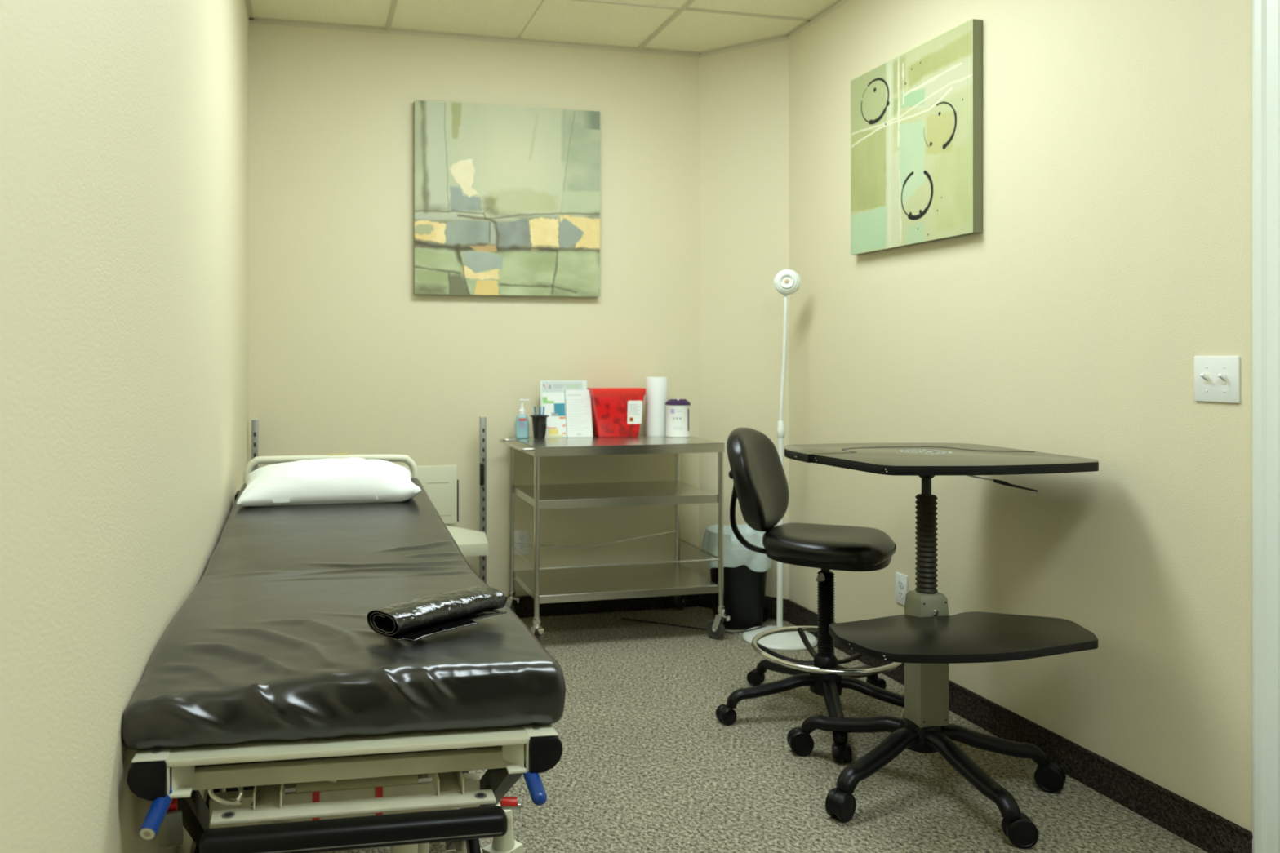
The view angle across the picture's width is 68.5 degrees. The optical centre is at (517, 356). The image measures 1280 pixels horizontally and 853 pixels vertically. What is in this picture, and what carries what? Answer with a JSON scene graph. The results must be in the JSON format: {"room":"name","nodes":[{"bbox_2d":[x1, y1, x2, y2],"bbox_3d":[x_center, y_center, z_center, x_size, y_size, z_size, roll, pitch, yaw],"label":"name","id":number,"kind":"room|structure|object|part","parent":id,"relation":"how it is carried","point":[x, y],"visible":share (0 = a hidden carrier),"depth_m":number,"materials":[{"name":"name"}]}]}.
{"room":"examination room","nodes":[
{"label":"examination room","id":0,"kind":"room"},
{"bbox_2d":[0,0,248,852],"bbox_3d":[-0.513,-0.136,0.903,0.100,2.743,6.789,0,0,-13],"label":"wall","id":1,"kind":"structure","parent":0,"point":[124,124],"depth_m":1.17,"materials":[{"name":"beige paint"}]},
{"bbox_2d":[194,793,208,852],"bbox_3d":[-0.447,1.185,0.867,0.012,0.102,6.689,0,0,-13],"label":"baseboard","id":2,"kind":"structure","parent":1,"relation":"attached to","point":[197,849],"depth_m":2.15,"materials":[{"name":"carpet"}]},
{"bbox_2d":[248,22,699,596],"bbox_3d":[-0.159,-0.136,4.415,2.150,2.743,0.100,0,0,-13],"label":"wall","id":3,"kind":"structure","parent":0,"point":[344,357],"depth_m":4.33,"materials":[{"name":"beige paint"}]},
{"bbox_2d":[248,16,700,57],"bbox_3d":[-0.145,-1.496,4.355,2.150,0.022,0.022,0,0,-13],"label":"trim","id":4,"kind":"structure","parent":3,"relation":"attached to","point":[264,20],"depth_m":4.34,"materials":[{"name":"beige metal"}]},
{"bbox_2d":[413,99,599,297],"bbox_3d":[-0.044,-0.733,4.369,0.889,0.889,0.039,0,0,-13],"label":"canvas painting","id":5,"kind":"object","parent":3,"relation":"attached to","point":[507,197],"visible":1,"depth_m":4.35,"materials":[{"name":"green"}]},
{"bbox_2d":[514,529,528,555],"bbox_3d":[0.018,0.879,4.399,0.070,0.114,0.009,0,0,-13],"label":"power outlet","id":6,"kind":"object","parent":3,"relation":"attached to","point":[520,536],"visible":0.93,"depth_m":4.40,"materials":[{"name":"white plastic"}]},
{"bbox_2d":[518,534,524,542],"bbox_3d":[0.018,0.859,4.396,0.033,0.033,0.002,0,0,-13],"label":"socket","id":7,"kind":"object","parent":6,"relation":"attached to","point":[521,537],"depth_m":4.40,"materials":[{"name":"white plastic"}]},
{"bbox_2d":[518,542,524,550],"bbox_3d":[0.018,0.898,4.396,0.033,0.033,0.002,0,0,-13],"label":"socket","id":8,"kind":"object","parent":6,"relation":"attached to","point":[520,547],"depth_m":4.40,"materials":[{"name":"white plastic"}]},
{"bbox_2d":[505,594,699,617],"bbox_3d":[-0.146,1.185,4.360,2.150,0.102,0.012,0,0,-13],"label":"baseboard","id":9,"kind":"structure","parent":3,"relation":"attached to","point":[525,608],"depth_m":4.48,"materials":[{"name":"rubber"}]},
{"bbox_2d":[636,0,694,50],"bbox_3d":[1.333,-1.502,1.273,0.024,0.012,6.689,0,0,-13],"label":"trim","id":10,"kind":"structure","parent":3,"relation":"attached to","point":[688,2],"depth_m":4.18,"materials":[{"name":"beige metal"}]},
{"bbox_2d":[251,0,835,51],"bbox_3d":[0.715,-1.557,1.137,2.900,0.100,7.000,0,0,-13],"label":"ceiling","id":11,"kind":"structure","parent":0,"point":[568,20],"depth_m":4.12,"materials":[{"name":"tile"}]},
{"bbox_2d":[244,0,253,22],"bbox_3d":[-0.442,-1.496,0.868,0.022,0.022,6.689,0,0,-13],"label":"trim","id":12,"kind":"structure","parent":11,"relation":"attached to","point":[248,2],"depth_m":4.00,"materials":[{"name":"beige metal"}]},
{"bbox_2d":[384,0,397,31],"bbox_3d":[0.145,-1.502,1.002,0.024,0.012,6.689,0,0,-13],"label":"trim","id":13,"kind":"structure","parent":11,"relation":"attached to","point":[393,2],"depth_m":4.07,"materials":[{"name":"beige metal"}]},
{"bbox_2d":[515,0,544,39],"bbox_3d":[0.058,-1.504,4.136,0.020,0.008,0.539,0,0,-13],"label":"trim","id":14,"kind":"structure","parent":11,"relation":"attached to","point":[519,37],"depth_m":4.17,"materials":[{"name":"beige metal"}]},
{"bbox_2d":[699,39,789,599],"bbox_3d":[1.113,-0.136,4.513,0.453,2.743,0.100,0,0,36],"label":"wall","id":15,"kind":"structure","parent":0,"point":[744,93],"depth_m":4.47,"materials":[{"name":"beige paint"}]},
{"bbox_2d":[699,33,788,57],"bbox_3d":[1.078,-1.496,4.463,0.453,0.022,0.022,0,0,36],"label":"trim","id":16,"kind":"structure","parent":15,"relation":"attached to","point":[782,37],"depth_m":4.46,"materials":[{"name":"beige metal"}]},
{"bbox_2d":[699,593,788,622],"bbox_3d":[1.081,1.185,4.467,0.453,0.102,0.012,0,0,36],"label":"baseboard","id":17,"kind":"structure","parent":15,"relation":"attached to","point":[705,599],"depth_m":4.38,"materials":[{"name":"rubber"}]},
{"bbox_2d":[318,606,1207,852],"bbox_3d":[0.715,1.286,1.137,2.900,0.100,7.000,0,0,-13],"label":"floor","id":18,"kind":"structure","parent":0,"point":[646,764],"depth_m":2.72,"materials":[{"name":"carpet"}]},
{"bbox_2d":[121,453,565,852],"bbox_3d":[-0.409,0.793,2.333,0.730,0.884,2.152,0,0,-12],"label":"bed","id":19,"kind":"object","parent":18,"relation":"on","point":[271,691],"visible":0.89,"depth_m":1.39,"materials":[{"name":"black leather"}]},
{"bbox_3d":[-0.508,0.552,1.290,0.046,0.004,0.046,0,0,-12],"label":"corner plate","id":20,"kind":"part","parent":19,"relation":"part of","materials":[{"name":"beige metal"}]},
{"bbox_3d":[-0.486,0.611,1.259,0.023,0.052,0.086,0,0,1],"label":"release handle","id":21,"kind":"part","parent":19,"relation":"part of","materials":[{"name":"blue plastic"}]},
{"bbox_3d":[-0.524,0.711,1.399,0.036,0.080,0.065,0,0,-18],"label":"pedal arm","id":22,"kind":"part","parent":19,"relation":"part of","materials":[{"name":"grey metal"}]},
{"bbox_3d":[-0.593,0.894,1.755,0.030,0.564,0.783,0,0,-12],"label":"scissor leg","id":23,"kind":"part","parent":19,"relation":"part of","materials":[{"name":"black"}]},
{"bbox_3d":[-0.645,0.888,2.000,0.022,0.462,0.721,0,0,-12],"label":"scissor leg","id":24,"kind":"part","parent":19,"relation":"part of","materials":[{"name":"beige metal"}]},
{"bbox_3d":[-0.424,0.628,1.343,0.058,0.040,0.037,0,0,20],"label":"bent rod","id":25,"kind":"part","parent":19,"relation":"part of","materials":[{"name":"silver metal"}]},
{"bbox_2d":[236,457,421,506],"bbox_3d":[-0.619,0.405,3.067,0.566,0.135,0.350,0,0,-12],"label":"pillow","id":26,"kind":"object","parent":19,"relation":"on","point":[344,480],"visible":0.96,"depth_m":2.94,"materials":[{"name":"white fabric"}]},
{"bbox_3d":[-0.671,0.445,3.360,0.622,0.182,0.027,0,0,-12],"label":"head rail","id":27,"kind":"part","parent":19,"relation":"part of","materials":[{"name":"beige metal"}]},
{"bbox_3d":[-0.452,0.522,2.345,0.640,0.159,2.079,0,0,-12],"label":"mattress","id":28,"kind":"part","parent":19,"relation":"part of","materials":[{"name":"black leather"}]},
{"bbox_3d":[-0.446,0.578,2.319,0.510,0.064,2.040,0,0,-12],"label":"deck panel","id":29,"kind":"part","parent":19,"relation":"part of","materials":[{"name":"beige plastic"}]},
{"bbox_3d":[-0.242,0.653,1.392,0.404,0.016,0.128,0,0,-12],"label":"foot plate","id":30,"kind":"part","parent":19,"relation":"part of","materials":[{"name":"beige metal"}]},
{"bbox_2d":[366,585,506,641],"bbox_3d":[-0.126,0.431,1.577,0.236,0.042,0.115,0,0,-44],"label":"plastic sheet","id":31,"kind":"object","parent":19,"relation":"on","point":[415,620],"visible":1,"depth_m":1.54,"materials":[{"name":"black plastic"}]},
{"bbox_3d":[-0.178,1.103,2.381,0.040,0.055,1.450,0,0,-12],"label":"rail","id":32,"kind":"part","parent":19,"relation":"part of","materials":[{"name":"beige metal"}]},
{"bbox_3d":[-0.133,0.893,2.110,0.022,0.470,0.721,0,0,-12],"label":"scissor leg","id":33,"kind":"part","parent":19,"relation":"part of","materials":[{"name":"beige metal"}]},
{"bbox_3d":[-0.081,0.902,1.866,0.030,0.556,0.783,0,0,-12],"label":"scissor leg","id":34,"kind":"part","parent":19,"relation":"part of","materials":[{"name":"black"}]},
{"bbox_3d":[-0.012,0.897,1.852,0.036,0.052,0.089,0,0,-1],"label":"pedal arm","id":35,"kind":"part","parent":19,"relation":"part of","materials":[{"name":"grey"}]},
{"bbox_3d":[0.022,0.624,1.376,0.023,0.052,0.084,0,0,-18],"label":"release handle","id":36,"kind":"part","parent":19,"relation":"part of","materials":[{"name":"blue plastic"}]},
{"bbox_3d":[0.034,0.565,1.406,0.046,0.004,0.046,0,0,-12],"label":"corner plate","id":37,"kind":"part","parent":19,"relation":"part of","materials":[{"name":"beige metal"}]},
{"bbox_2d":[251,415,488,583],"bbox_3d":[-0.639,0.751,4.095,1.038,0.969,0.210,0,0,-13],"label":"frame","id":38,"kind":"object","parent":18,"relation":"on","point":[440,483],"visible":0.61,"depth_m":4.21,"materials":[{"name":"grey"}]},
{"bbox_3d":[-1.143,0.753,4.037,0.028,0.965,0.028,0,0,-13],"label":"post","id":39,"kind":"part","parent":38,"relation":"part of","materials":[{"name":"grey metal"}]},
{"bbox_3d":[-0.558,0.626,4.170,0.575,0.265,0.012,0,0,-13],"label":"panel","id":40,"kind":"part","parent":38,"relation":"part of","materials":[{"name":"beige plastic"}]},
{"bbox_2d":[445,525,488,556],"bbox_3d":[-0.492,0.825,4.139,0.714,0.131,0.110,0,0,-13],"label":"tray","id":41,"kind":"object","parent":38,"relation":"on","point":[470,542],"depth_m":4.17,"materials":[{"name":"beige plastic"}]},
{"bbox_3d":[-0.160,0.755,4.261,0.028,0.962,0.028,0,0,-13],"label":"post","id":42,"kind":"part","parent":38,"relation":"part of","materials":[{"name":"grey metal"}]},
{"bbox_2d":[498,434,729,642],"bbox_3d":[0.422,0.805,4.197,0.960,0.861,0.568,0,0,-13],"label":"utility cart","id":43,"kind":"object","parent":18,"relation":"on","point":[671,578],"visible":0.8,"depth_m":4.05,"materials":[{"name":"silver metal"}]},
{"bbox_3d":[-0.028,0.764,4.340,0.023,0.703,0.023,0,0,-13],"label":"leg","id":44,"kind":"part","parent":43,"relation":"part of","materials":[{"name":"silver metal"}]},
{"bbox_3d":[-0.016,0.387,4.095,0.061,0.011,0.459,0,0,-13],"label":"push handle","id":45,"kind":"part","parent":43,"relation":"part of","materials":[{"name":"silver metal"}]},
{"bbox_2d":[514,399,529,438],"bbox_3d":[0.020,0.284,4.281,0.069,0.180,0.046,0,0,-7],"label":"sanitizer bottle","id":46,"kind":"object","parent":43,"relation":"on","point":[521,427],"visible":1,"depth_m":4.26,"materials":[{"name":"teal"}]},
{"bbox_3d":[0.025,0.884,4.104,0.008,0.008,0.484,0,0,-13],"label":"guard rail","id":47,"kind":"part","parent":43,"relation":"part of","materials":[{"name":"silver metal"}]},
{"bbox_3d":[0.079,0.764,3.868,0.023,0.703,0.023,0,0,-13],"label":"leg","id":48,"kind":"part","parent":43,"relation":"part of","materials":[{"name":"silver metal"}]},
{"bbox_2d":[529,414,549,439],"bbox_3d":[0.099,0.320,4.246,0.088,0.106,0.088,0,0,-13],"label":"pen cup","id":49,"kind":"object","parent":43,"relation":"on","point":[539,422],"visible":1,"depth_m":4.22,"materials":[{"name":"black plastic"}]},
{"bbox_2d":[539,380,586,437],"bbox_3d":[0.220,0.243,4.346,0.228,0.265,0.048,0,0,-13],"label":"board","id":50,"kind":"object","parent":43,"relation":"on","point":[553,397],"visible":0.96,"depth_m":4.34,"materials":[{"name":"white paper"}]},
{"bbox_2d":[542,396,554,403],"bbox_3d":[0.142,0.202,4.331,0.054,0.030,0.005,0,0,-13],"label":"picture","id":51,"kind":"object","parent":50,"relation":"attached to","point":[545,399],"depth_m":4.33,"materials":[{"name":"green paper"}]},
{"bbox_3d":[0.170,0.270,4.329,0.110,0.203,0.035,0,0,-13],"label":"brochure panel","id":52,"kind":"part","parent":50,"relation":"part of","materials":[{"name":"white paper"}]},
{"bbox_2d":[546,429,563,436],"bbox_3d":[0.172,0.352,4.314,0.080,0.034,0.006,0,0,-13],"label":"picture","id":53,"kind":"object","parent":50,"relation":"attached to","point":[549,433],"depth_m":4.31,"materials":[{"name":"yellow"}]},
{"bbox_2d":[554,403,564,416],"bbox_3d":[0.195,0.246,4.336,0.052,0.059,0.010,0,0,-13],"label":"picture","id":54,"kind":"object","parent":50,"relation":"attached to","point":[559,408],"depth_m":4.34,"materials":[{"name":"teal paper"}]},
{"bbox_3d":[0.210,0.139,4.359,0.195,0.046,0.008,0,0,-13],"label":"header panel","id":55,"kind":"part","parent":50,"relation":"part of","materials":[{"name":"white paper"}]},
{"bbox_2d":[564,389,592,437],"bbox_3d":[0.286,0.265,4.345,0.122,0.221,0.044,0,0,-13],"label":"pad","id":56,"kind":"object","parent":43,"relation":"on","point":[578,402],"visible":1,"depth_m":4.34,"materials":[{"name":"white paper"}]},
{"bbox_3d":[0.376,0.875,4.431,0.829,0.061,0.010,0,0,-13],"label":"guard rail","id":57,"kind":"part","parent":43,"relation":"part of","materials":[{"name":"silver metal"}]},
{"bbox_2d":[513,480,718,509],"bbox_3d":[0.429,0.619,4.196,0.816,0.036,0.472,0,0,-13],"label":"shelf","id":58,"kind":"object","parent":43,"relation":"attached to","point":[551,496],"depth_m":4.06,"materials":[{"name":"silver metal"}]},
{"bbox_2d":[513,562,718,604],"bbox_3d":[0.429,1.015,4.196,0.816,0.032,0.472,0,0,-13],"label":"shelf","id":59,"kind":"object","parent":43,"relation":"attached to","point":[645,580],"depth_m":4.10,"materials":[{"name":"silver metal"}]},
{"bbox_2d":[586,387,645,437],"bbox_3d":[0.465,0.261,4.388,0.261,0.228,0.112,0,0,-13],"label":"sharps container","id":60,"kind":"object","parent":43,"relation":"on","point":[615,411],"visible":0.95,"depth_m":4.34,"materials":[{"name":"red plastic"}]},
{"bbox_3d":[0.465,0.165,4.388,0.261,0.037,0.112,0,0,-13],"label":"lid","id":61,"kind":"part","parent":60,"relation":"part of","materials":[{"name":"red plastic"}]},
{"bbox_2d":[508,434,724,457],"bbox_3d":[0.429,0.395,4.196,0.852,0.040,0.508,0,0,-13],"label":"shelf","id":62,"kind":"object","parent":43,"relation":"attached to","point":[642,443],"depth_m":4.01,"materials":[{"name":"silver metal"}]},
{"bbox_3d":[0.483,0.884,3.960,0.828,0.008,0.008,0,0,-13],"label":"guard rail","id":63,"kind":"part","parent":43,"relation":"part of","materials":[{"name":"silver metal"}]},
{"bbox_2d":[645,377,667,435],"bbox_3d":[0.665,0.235,4.449,0.104,0.278,0.104,0,0,-13],"label":"paper towel roll","id":64,"kind":"object","parent":43,"relation":"on","point":[656,388],"visible":0.95,"depth_m":4.40,"materials":[{"name":"white paper"}]},
{"bbox_3d":[0.779,0.764,4.524,0.023,0.703,0.023,0,0,-13],"label":"leg","id":65,"kind":"part","parent":43,"relation":"part of","materials":[{"name":"silver metal"}]},
{"bbox_2d":[665,399,690,437],"bbox_3d":[0.752,0.286,4.366,0.119,0.178,0.119,0,0,2],"label":"wipes canister","id":66,"kind":"object","parent":43,"relation":"on","point":[677,411],"visible":1,"depth_m":4.32,"materials":[{"name":"white plastic"}]},
{"bbox_3d":[0.752,0.213,4.366,0.119,0.023,0.119,0,0,1],"label":"lid","id":67,"kind":"part","parent":66,"relation":"part of","materials":[{"name":"purple plastic"}]},
{"bbox_2d":[673,410,683,429],"bbox_3d":[0.746,0.293,4.313,0.048,0.088,0.005,0,0,6],"label":"print","id":68,"kind":"object","parent":66,"relation":"attached to","point":[677,415],"depth_m":4.31,"materials":[{"name":"white paper"}]},
{"bbox_3d":[0.833,0.884,4.288,0.008,0.008,0.484,0,0,-13],"label":"guard rail","id":69,"kind":"part","parent":43,"relation":"part of","materials":[{"name":"silver metal"}]},
{"bbox_3d":[0.887,0.764,4.052,0.023,0.703,0.023,0,0,-13],"label":"leg","id":70,"kind":"part","parent":43,"relation":"part of","materials":[{"name":"silver metal"}]},
{"bbox_2d":[622,617,706,630],"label":"power cord","id":71,"kind":"object","parent":18,"relation":"on","point":[622,618],"depth_m":4.28,"materials":[{"name":"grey plastic"}]},
{"bbox_3d":[0.852,1.216,4.212,0.775,0.037,0.144,0,0,13],"label":"power cord","id":72,"kind":"part","parent":71,"relation":"part of","materials":[{"name":"black plastic"}]},
{"bbox_2d":[702,524,772,630],"bbox_3d":[1.017,1.015,4.291,0.311,0.440,0.281,0,0,-13],"label":"trash can","id":73,"kind":"object","parent":18,"relation":"on","point":[744,570],"visible":0.65,"depth_m":4.19,"materials":[{"name":"black plastic"}]},
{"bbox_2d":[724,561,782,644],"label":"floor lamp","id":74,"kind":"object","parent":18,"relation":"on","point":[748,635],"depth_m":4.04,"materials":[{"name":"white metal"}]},
{"bbox_2d":[763,600,777,622],"bbox_3d":[1.169,1.184,4.357,0.105,0.102,0.053,0,0,-21],"label":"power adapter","id":75,"kind":"object","parent":18,"relation":"on","point":[766,609],"visible":0.46,"depth_m":4.34,"materials":[{"name":"black plastic"}]},
{"bbox_2d":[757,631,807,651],"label":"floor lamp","id":76,"kind":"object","parent":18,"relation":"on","point":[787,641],"depth_m":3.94,"materials":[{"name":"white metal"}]},
{"bbox_2d":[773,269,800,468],"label":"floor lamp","id":77,"kind":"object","parent":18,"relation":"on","point":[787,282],"depth_m":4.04,"materials":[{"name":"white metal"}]},
{"bbox_2d":[715,427,904,763],"bbox_3d":[1.034,0.744,3.188,0.727,0.982,0.739,0,0,-13],"label":"stool","id":78,"kind":"object","parent":18,"relation":"on","point":[760,486],"visible":0.94,"depth_m":3.14,"materials":[{"name":"black leather"}]},
{"bbox_3d":[0.842,0.433,3.295,0.154,0.360,0.393,0,0,33],"label":"backrest","id":79,"kind":"part","parent":78,"relation":"part of","materials":[{"name":"black leather"}]},
{"bbox_3d":[0.868,1.134,3.158,0.323,0.099,0.052,0,0,-7],"label":"leg","id":80,"kind":"part","parent":78,"relation":"part of","materials":[{"name":"black plastic"}]},
{"bbox_3d":[0.978,1.134,3.356,0.052,0.099,0.323,0,0,-24],"label":"leg","id":81,"kind":"part","parent":78,"relation":"part of","materials":[{"name":"black plastic"}]},
{"bbox_3d":[1.062,0.637,3.179,0.432,0.077,0.415,0,0,28],"label":"seat","id":82,"kind":"part","parent":78,"relation":"part of","materials":[{"name":"black leather"}]},
{"bbox_3d":[1.021,1.134,2.995,0.052,0.099,0.323,0,0,11],"label":"leg","id":83,"kind":"part","parent":78,"relation":"part of","materials":[{"name":"black plastic"}]},
{"bbox_3d":[1.197,1.134,3.311,0.323,0.099,0.052,0,0,-42],"label":"leg","id":84,"kind":"part","parent":78,"relation":"part of","materials":[{"name":"black plastic"}]},
{"bbox_3d":[1.222,1.134,3.088,0.323,0.099,0.052,0,0,30],"label":"leg","id":85,"kind":"part","parent":78,"relation":"part of","materials":[{"name":"black plastic"}]},
{"bbox_2d":[784,442,1098,848],"bbox_3d":[1.181,0.760,2.696,0.798,0.951,0.780,0,0,-13],"label":"work table","id":86,"kind":"object","parent":18,"relation":"on","point":[925,638],"visible":1,"depth_m":2.57,"materials":[{"name":"black plastic"}]},
{"bbox_3d":[1.014,1.112,2.801,0.327,0.107,0.061,0,0,39],"label":"leg","id":87,"kind":"part","parent":86,"relation":"part of","materials":[{"name":"black plastic"}]},
{"bbox_3d":[1.004,1.112,2.575,0.327,0.107,0.061,0,0,-33],"label":"leg","id":88,"kind":"part","parent":86,"relation":"part of","materials":[{"name":"black plastic"}]},
{"bbox_3d":[1.189,0.728,2.642,0.020,0.019,0.009,0,0,-30],"label":"lock knob","id":89,"kind":"part","parent":86,"relation":"part of","materials":[{"name":"silver metal"}]},
{"bbox_3d":[1.212,1.112,2.494,0.061,0.107,0.327,0,0,-14],"label":"leg","id":90,"kind":"part","parent":86,"relation":"part of","materials":[{"name":"black plastic"}]},
{"bbox_3d":[1.294,0.339,2.664,0.156,0.042,0.022,0,0,0],"label":"height lever","id":91,"kind":"part","parent":86,"relation":"part of","materials":[{"name":"silver metal"}]},
{"bbox_3d":[1.356,1.112,2.669,0.327,0.107,0.061,0,0,4],"label":"leg","id":92,"kind":"part","parent":86,"relation":"part of","materials":[{"name":"black plastic"}]},
{"bbox_2d":[789,0,1252,831],"bbox_3d":[1.571,-0.136,3.235,0.100,2.743,2.290,0,0,-13],"label":"wall","id":93,"kind":"structure","parent":0,"point":[1113,251],"depth_m":2.75,"materials":[{"name":"beige paint"}]},
{"bbox_2d":[573,0,811,21],"bbox_3d":[0.118,-1.504,3.873,2.450,0.006,0.018,0,0,-13],"label":"trim","id":94,"kind":"structure","parent":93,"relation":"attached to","point":[592,1],"depth_m":4.02,"materials":[{"name":"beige metal"}]},
{"bbox_2d":[895,572,907,605],"bbox_3d":[1.452,0.879,3.513,0.009,0.114,0.070,0,0,-13],"label":"power outlet","id":95,"kind":"object","parent":93,"relation":"attached to","point":[901,580],"visible":0.93,"depth_m":3.51,"materials":[{"name":"white plastic"}]},
{"bbox_2d":[897,579,903,588],"bbox_3d":[1.449,0.859,3.513,0.002,0.033,0.033,0,0,-13],"label":"socket","id":96,"kind":"object","parent":95,"relation":"attached to","point":[900,582],"depth_m":3.51,"materials":[{"name":"white plastic"}]},
{"bbox_2d":[897,590,903,599],"bbox_3d":[1.449,0.898,3.513,0.002,0.033,0.033,0,0,-13],"label":"socket","id":97,"kind":"object","parent":95,"relation":"attached to","point":[900,593],"depth_m":3.51,"materials":[{"name":"white plastic"}]},
{"bbox_2d":[850,18,982,255],"bbox_3d":[1.453,-0.770,3.438,0.038,0.711,0.711,0,0,-13],"label":"canvas painting","id":98,"kind":"object","parent":93,"relation":"attached to","point":[917,116],"visible":1,"depth_m":3.36,"materials":[{"name":"green fabric"}]},
{"bbox_2d":[786,599,1253,852],"bbox_3d":[1.505,1.185,3.271,0.012,0.102,2.190,0,0,-13],"label":"baseboard","id":99,"kind":"structure","parent":93,"relation":"attached to","point":[1203,828],"depth_m":2.63,"materials":[{"name":"rubber"}]},
{"bbox_2d":[1194,355,1239,403],"bbox_3d":[1.722,0.055,2.297,0.023,0.114,0.116,0,0,-13],"label":"light switch","id":100,"kind":"object","parent":93,"relation":"attached to","point":[1216,378],"visible":1,"depth_m":2.29,"materials":[{"name":"white plastic"}]},
{"bbox_2d":[1252,0,1279,852],"bbox_3d":[1.756,0.166,2.153,0.020,2.140,0.107,0,0,-13],"label":"trim","id":101,"kind":"structure","parent":93,"relation":"attached to","point":[1265,13],"depth_m":2.17,"materials":[{"name":"white paint"}]},
{"bbox_3d":[2.379,-0.136,-0.309,0.100,2.743,3.140,0,0,-13],"label":"wall","id":102,"kind":"structure","parent":0,"visible":0},
{"bbox_2d":[785,0,848,39],"bbox_3d":[1.963,-1.496,1.242,0.022,0.022,6.350,0,0,-13],"label":"trim","id":103,"kind":"structure","parent":102,"relation":"attached to","point":[836,3],"depth_m":4.10,"materials":[{"name":"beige metal"}]}
]}

